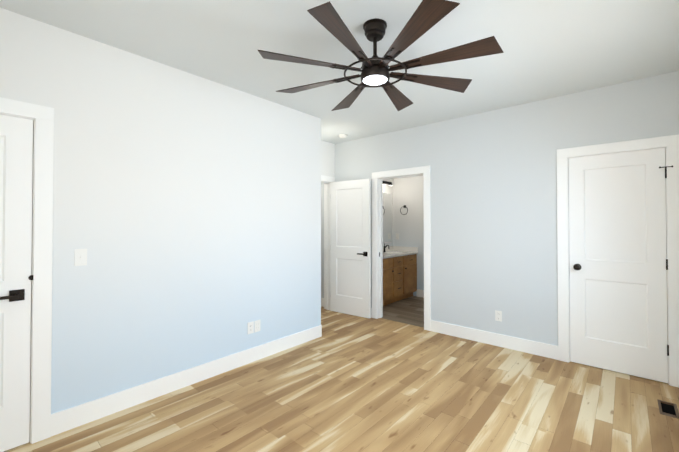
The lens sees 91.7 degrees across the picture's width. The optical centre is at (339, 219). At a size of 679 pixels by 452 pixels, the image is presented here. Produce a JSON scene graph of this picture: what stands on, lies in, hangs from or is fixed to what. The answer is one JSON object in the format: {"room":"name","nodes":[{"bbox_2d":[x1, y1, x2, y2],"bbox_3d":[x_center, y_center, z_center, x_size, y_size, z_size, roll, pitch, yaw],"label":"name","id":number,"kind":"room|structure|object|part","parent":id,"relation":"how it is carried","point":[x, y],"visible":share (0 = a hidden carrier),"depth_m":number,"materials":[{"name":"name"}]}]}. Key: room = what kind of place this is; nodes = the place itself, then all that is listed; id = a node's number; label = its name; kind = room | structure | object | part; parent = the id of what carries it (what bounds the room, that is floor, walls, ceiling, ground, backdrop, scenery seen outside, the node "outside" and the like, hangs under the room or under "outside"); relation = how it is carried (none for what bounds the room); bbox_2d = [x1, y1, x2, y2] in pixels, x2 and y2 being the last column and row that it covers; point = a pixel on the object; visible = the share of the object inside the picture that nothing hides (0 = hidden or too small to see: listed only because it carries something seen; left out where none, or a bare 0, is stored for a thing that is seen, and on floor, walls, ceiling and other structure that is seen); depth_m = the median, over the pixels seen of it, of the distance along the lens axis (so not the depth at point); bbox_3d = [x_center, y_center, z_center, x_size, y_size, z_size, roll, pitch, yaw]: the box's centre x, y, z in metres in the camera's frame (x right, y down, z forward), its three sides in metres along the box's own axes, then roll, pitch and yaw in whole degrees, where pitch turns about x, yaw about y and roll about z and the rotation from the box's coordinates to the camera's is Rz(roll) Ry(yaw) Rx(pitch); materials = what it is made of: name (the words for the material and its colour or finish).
{"room":"empty bedroom","nodes":[
{"label":"empty bedroom","id":0,"kind":"room"},
{"bbox_2d":[0,8,320,413],"bbox_3d":[-1.469,0.071,2.721,0.120,2.680,3.650,-1,-1,41],"label":"wall","id":1,"kind":"structure","parent":0,"point":[187,210],"depth_m":2.65,"materials":[{"name":"paint"}]},
{"bbox_2d":[0,114,32,451],"bbox_3d":[-2.186,0.376,1.791,0.091,2.030,0.754,-1,-1,41],"label":"door","id":2,"kind":"structure","parent":1,"relation":"in","point":[16,157],"depth_m":2.03,"materials":[{"name":"white wood"}]},
{"bbox_3d":[-1.994,0.464,1.984,0.056,0.068,0.149,-1,-1,41],"label":"handle","id":3,"kind":"part","parent":2,"relation":"part of","materials":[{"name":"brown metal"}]},
{"bbox_2d":[0,97,53,443],"bbox_3d":[-2.236,0.332,1.835,0.156,2.135,0.950,-1,-1,41],"label":"door frame","id":4,"kind":"structure","parent":1,"relation":"attached to","point":[41,117],"depth_m":2.10,"materials":[{"name":"white wood"}]},
{"bbox_2d":[74,249,86,265],"bbox_3d":[-1.775,0.257,2.264,0.014,0.115,0.070,-1,-1,41],"label":"switch plate","id":5,"kind":"object","parent":1,"relation":"attached to","point":[80,257],"visible":1,"depth_m":2.26,"materials":[{"name":"white plastic"}]},
{"bbox_2d":[51,325,321,436],"bbox_3d":[-1.044,1.346,3.094,0.015,0.140,2.533,-1,-1,41],"label":"baseboard","id":6,"kind":"structure","parent":1,"relation":"attached to","point":[77,415],"depth_m":2.67,"materials":[{"name":"white"}]},
{"bbox_2d":[247,321,253,333],"bbox_3d":[-0.885,1.076,3.286,0.006,0.115,0.070,-1,-1,41],"label":"electrical outlet","id":7,"kind":"object","parent":1,"relation":"attached to","point":[250,327],"visible":1,"depth_m":3.28,"materials":[{"name":"white plastic"}]},
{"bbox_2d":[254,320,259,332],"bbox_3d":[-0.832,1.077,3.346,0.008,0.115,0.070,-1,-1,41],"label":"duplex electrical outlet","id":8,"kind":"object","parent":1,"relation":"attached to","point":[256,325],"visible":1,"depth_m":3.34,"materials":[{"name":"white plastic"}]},
{"bbox_2d":[321,140,334,176],"bbox_3d":[-0.478,0.099,4.992,0.120,2.680,1.080,-1,-1,41],"label":"wall","id":9,"kind":"structure","parent":0,"point":[327,158],"depth_m":5.25,"materials":[{"name":"paint"}]},
{"bbox_2d":[321,175,334,309],"bbox_3d":[-0.436,0.372,5.038,0.156,2.135,0.920,-1,-1,41],"label":"door frame","id":10,"kind":"structure","parent":9,"relation":"attached to","point":[326,180],"depth_m":5.30,"materials":[{"name":"white wood"}]},
{"bbox_2d":[0,0,678,143],"bbox_3d":[-0.131,-1.319,3.510,6.330,0.120,6.570,-1,-1,41],"label":"ceiling","id":11,"kind":"structure","parent":0,"point":[553,48],"depth_m":2.41,"materials":[{"name":"white paint"}]},
{"bbox_2d":[339,134,346,137],"bbox_3d":[0.051,-1.226,4.841,0.132,0.034,0.132,-1,-1,41],"label":"smoke detector","id":12,"kind":"object","parent":11,"relation":"attached to","point":[342,135],"visible":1,"depth_m":4.80,"materials":[{"name":"white plastic"}]},
{"bbox_2d":[258,0,503,110],"bbox_3d":[0.233,-1.094,2.165,1.430,0.364,1.430,-1,-1,41],"label":"ceiling fan","id":13,"kind":"object","parent":11,"relation":"hanging from","point":[427,15],"visible":1,"depth_m":1.99,"materials":[{"name":"brown wood"}]},
{"bbox_3d":[-0.175,-0.972,2.031,0.650,0.006,0.150,0,11,-18],"label":"blade","id":14,"kind":"part","parent":13,"relation":"part of","materials":[{"name":"brown wood"}]},
{"label":"blade","id":15,"kind":"part","parent":13,"relation":"part of","materials":[{"name":"brown wood"}]},
{"label":"blade","id":16,"kind":"part","parent":13,"relation":"part of","materials":[{"name":"brown wood"}]},
{"bbox_3d":[0.050,-0.970,2.104,0.215,0.021,0.060,0,11,-18],"label":"arm","id":17,"kind":"part","parent":13,"relation":"part of"},
{"bbox_3d":[0.100,-0.965,2.572,0.150,0.006,0.650,-12,3,-18],"label":"blade","id":18,"kind":"part","parent":13,"relation":"part of","materials":[{"name":"brown wood"}]},
{"bbox_3d":[0.062,-0.968,2.251,0.215,0.021,0.060,0,11,27],"label":"arm","id":19,"kind":"part","parent":13,"relation":"part of"},
{"bbox_3d":[0.146,-0.971,1.992,0.060,0.021,0.215,13,5,26],"label":"arm","id":20,"kind":"part","parent":13,"relation":"part of"},
{"bbox_3d":[0.293,-0.971,1.981,0.060,0.021,0.215,13,-5,-17],"label":"arm","id":21,"kind":"part","parent":13,"relation":"part of"},
{"label":"blade","id":22,"kind":"part","parent":13,"relation":"part of","materials":[{"name":"brown wood"}]},
{"bbox_3d":[0.416,-0.968,2.223,0.215,0.021,0.060,0,-13,-18],"label":"arm","id":23,"kind":"part","parent":13,"relation":"part of"},
{"bbox_3d":[0.405,-0.970,2.076,0.215,0.021,0.060,0,-13,27],"label":"arm","id":24,"kind":"part","parent":13,"relation":"part of"},
{"bbox_3d":[0.366,-0.975,1.755,0.150,0.006,0.650,13,-5,-17],"label":"blade","id":25,"kind":"part","parent":13,"relation":"part of","materials":[{"name":"brown wood"}]},
{"bbox_3d":[0.642,-0.969,2.297,0.650,0.006,0.150,0,-13,-18],"label":"blade","id":26,"kind":"part","parent":13,"relation":"part of","materials":[{"name":"brown wood"}]},
{"label":"blade","id":27,"kind":"part","parent":13,"relation":"part of","materials":[{"name":"brown wood"}]},
{"bbox_2d":[4,306,678,451],"bbox_3d":[-0.714,1.472,2.804,6.330,0.120,4.790,-1,-1,41],"label":"floor","id":28,"kind":"structure","parent":0,"point":[347,383],"depth_m":2.49,"materials":[{"name":"brown wood"}]},
{"bbox_2d":[657,399,678,418],"bbox_3d":[2.449,1.452,2.455,0.105,0.090,0.260,-1,-1,41],"label":"floor vent","id":29,"kind":"object","parent":28,"relation":"in","point":[668,409],"visible":0.52,"depth_m":2.53,"materials":[{"name":"brown metal"}]},
{"bbox_2d":[383,179,392,246],"bbox_3d":[0.548,0.113,6.114,0.120,2.680,1.720,-1,-1,41],"label":"wall","id":30,"kind":"structure","parent":0,"point":[387,188],"depth_m":6.55,"materials":[{"name":"paint"}]},
{"bbox_2d":[383,181,391,185],"bbox_3d":[0.825,-0.713,6.267,0.111,0.083,0.640,-1,-1,41],"label":"sconce","id":31,"kind":"object","parent":30,"relation":"attached to","point":[387,182],"visible":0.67,"depth_m":6.42,"materials":[{"name":"black metal"}]},
{"bbox_2d":[383,193,391,242],"bbox_3d":[0.686,-0.047,6.174,0.010,0.978,1.092,-1,-1,41],"label":"bathroom mirror","id":32,"kind":"object","parent":30,"relation":"attached to","point":[387,217],"visible":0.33,"depth_m":6.47,"materials":[{"name":"clear glass"}]},
{"bbox_2d":[382,296,423,327],"bbox_3d":[1.480,1.502,5.248,2.640,0.120,1.780,-1,-1,41],"label":"floor","id":33,"kind":"structure","parent":0,"point":[409,310],"depth_m":5.19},
{"bbox_2d":[383,244,417,305],"bbox_3d":[0.902,0.936,5.988,0.562,1.031,1.188,-1,-1,41],"label":"vanity cabinet","id":34,"kind":"object","parent":33,"relation":"on","point":[399,272],"visible":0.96,"depth_m":5.85,"materials":[{"name":"brown wood"}]},
{"bbox_2d":[383,246,417,258],"bbox_3d":[0.895,0.622,5.998,0.543,0.210,1.188,-1,-1,41],"label":"countertop","id":35,"kind":"structure","parent":34,"relation":"on","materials":[{"name":"white stone"}]},
{"bbox_2d":[393,176,423,295],"bbox_3d":[2.587,0.104,5.404,3.890,2.680,0.120,-1,-1,41],"label":"wall","id":36,"kind":"structure","parent":0,"point":[408,227],"depth_m":6.37,"materials":[{"name":"paint"}]},
{"bbox_2d":[416,289,423,297],"bbox_3d":[2.177,1.378,5.656,1.880,0.140,0.014,-1,-1,41],"label":"baseboard","id":37,"kind":"structure","parent":36,"relation":"attached to","point":[419,293],"depth_m":6.21,"materials":[{"name":"white"}]},
{"bbox_2d":[321,71,678,345],"bbox_3d":[0.742,0.096,4.728,6.030,2.680,0.120,-1,-1,41],"label":"wall","id":38,"kind":"structure","parent":0,"point":[493,182],"depth_m":3.69,"materials":[{"name":"paint"}]},
{"bbox_2d":[330,179,370,318],"bbox_3d":[0.138,0.416,5.004,0.732,2.030,0.103,-1,-1,37],"label":"door","id":39,"kind":"structure","parent":38,"relation":"in","point":[350,247],"depth_m":4.99,"materials":[{"name":"white wood"}]},
{"bbox_3d":[0.333,0.499,4.827,0.149,0.068,0.056,-1,-1,37],"label":"handle","id":40,"kind":"part","parent":39,"relation":"part of","materials":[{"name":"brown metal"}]},
{"bbox_2d":[372,165,430,330],"bbox_3d":[0.872,0.367,4.611,0.919,2.135,0.156,-1,-1,41],"label":"door frame","id":41,"kind":"structure","parent":38,"relation":"attached to","point":[378,178],"depth_m":4.79,"materials":[{"name":"white wood"}]},
{"bbox_2d":[431,320,557,359],"bbox_3d":[1.697,1.354,3.795,1.381,0.140,0.014,-1,-1,41],"label":"baseboard","id":42,"kind":"structure","parent":38,"relation":"attached to","point":[509,342],"depth_m":3.71,"materials":[{"name":"white"}]},
{"bbox_2d":[495,310,501,321],"bbox_3d":[1.793,1.083,3.719,0.070,0.115,0.008,-1,-1,41],"label":"duplex electrical outlet","id":43,"kind":"object","parent":38,"relation":"attached to","point":[498,315],"visible":1,"depth_m":3.72,"materials":[{"name":"white plastic"}]},
{"bbox_2d":[557,134,678,387],"bbox_3d":[2.597,0.348,3.115,0.887,2.135,0.156,-1,-1,41],"label":"door frame","id":44,"kind":"structure","parent":38,"relation":"attached to","point":[670,144],"depth_m":2.94,"materials":[{"name":"white wood"}]},
{"bbox_2d":[569,148,672,382],"bbox_3d":[2.567,0.392,3.045,0.737,2.030,0.102,-1,-1,41],"label":"door","id":45,"kind":"structure","parent":38,"relation":"in","point":[617,262],"depth_m":3.05,"materials":[{"name":"white wood"}]},
{"bbox_3d":[2.327,0.464,3.229,0.064,0.064,0.067,-1,-1,41],"label":"knob","id":46,"kind":"part","parent":45,"relation":"part of","materials":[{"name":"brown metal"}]},
{"bbox_3d":[2.825,0.350,2.845,0.086,1.628,0.058,-1,-1,41],"label":"right door hinges","id":47,"kind":"part","parent":45,"relation":"part of","materials":[{"name":"black metal"}]}
]}

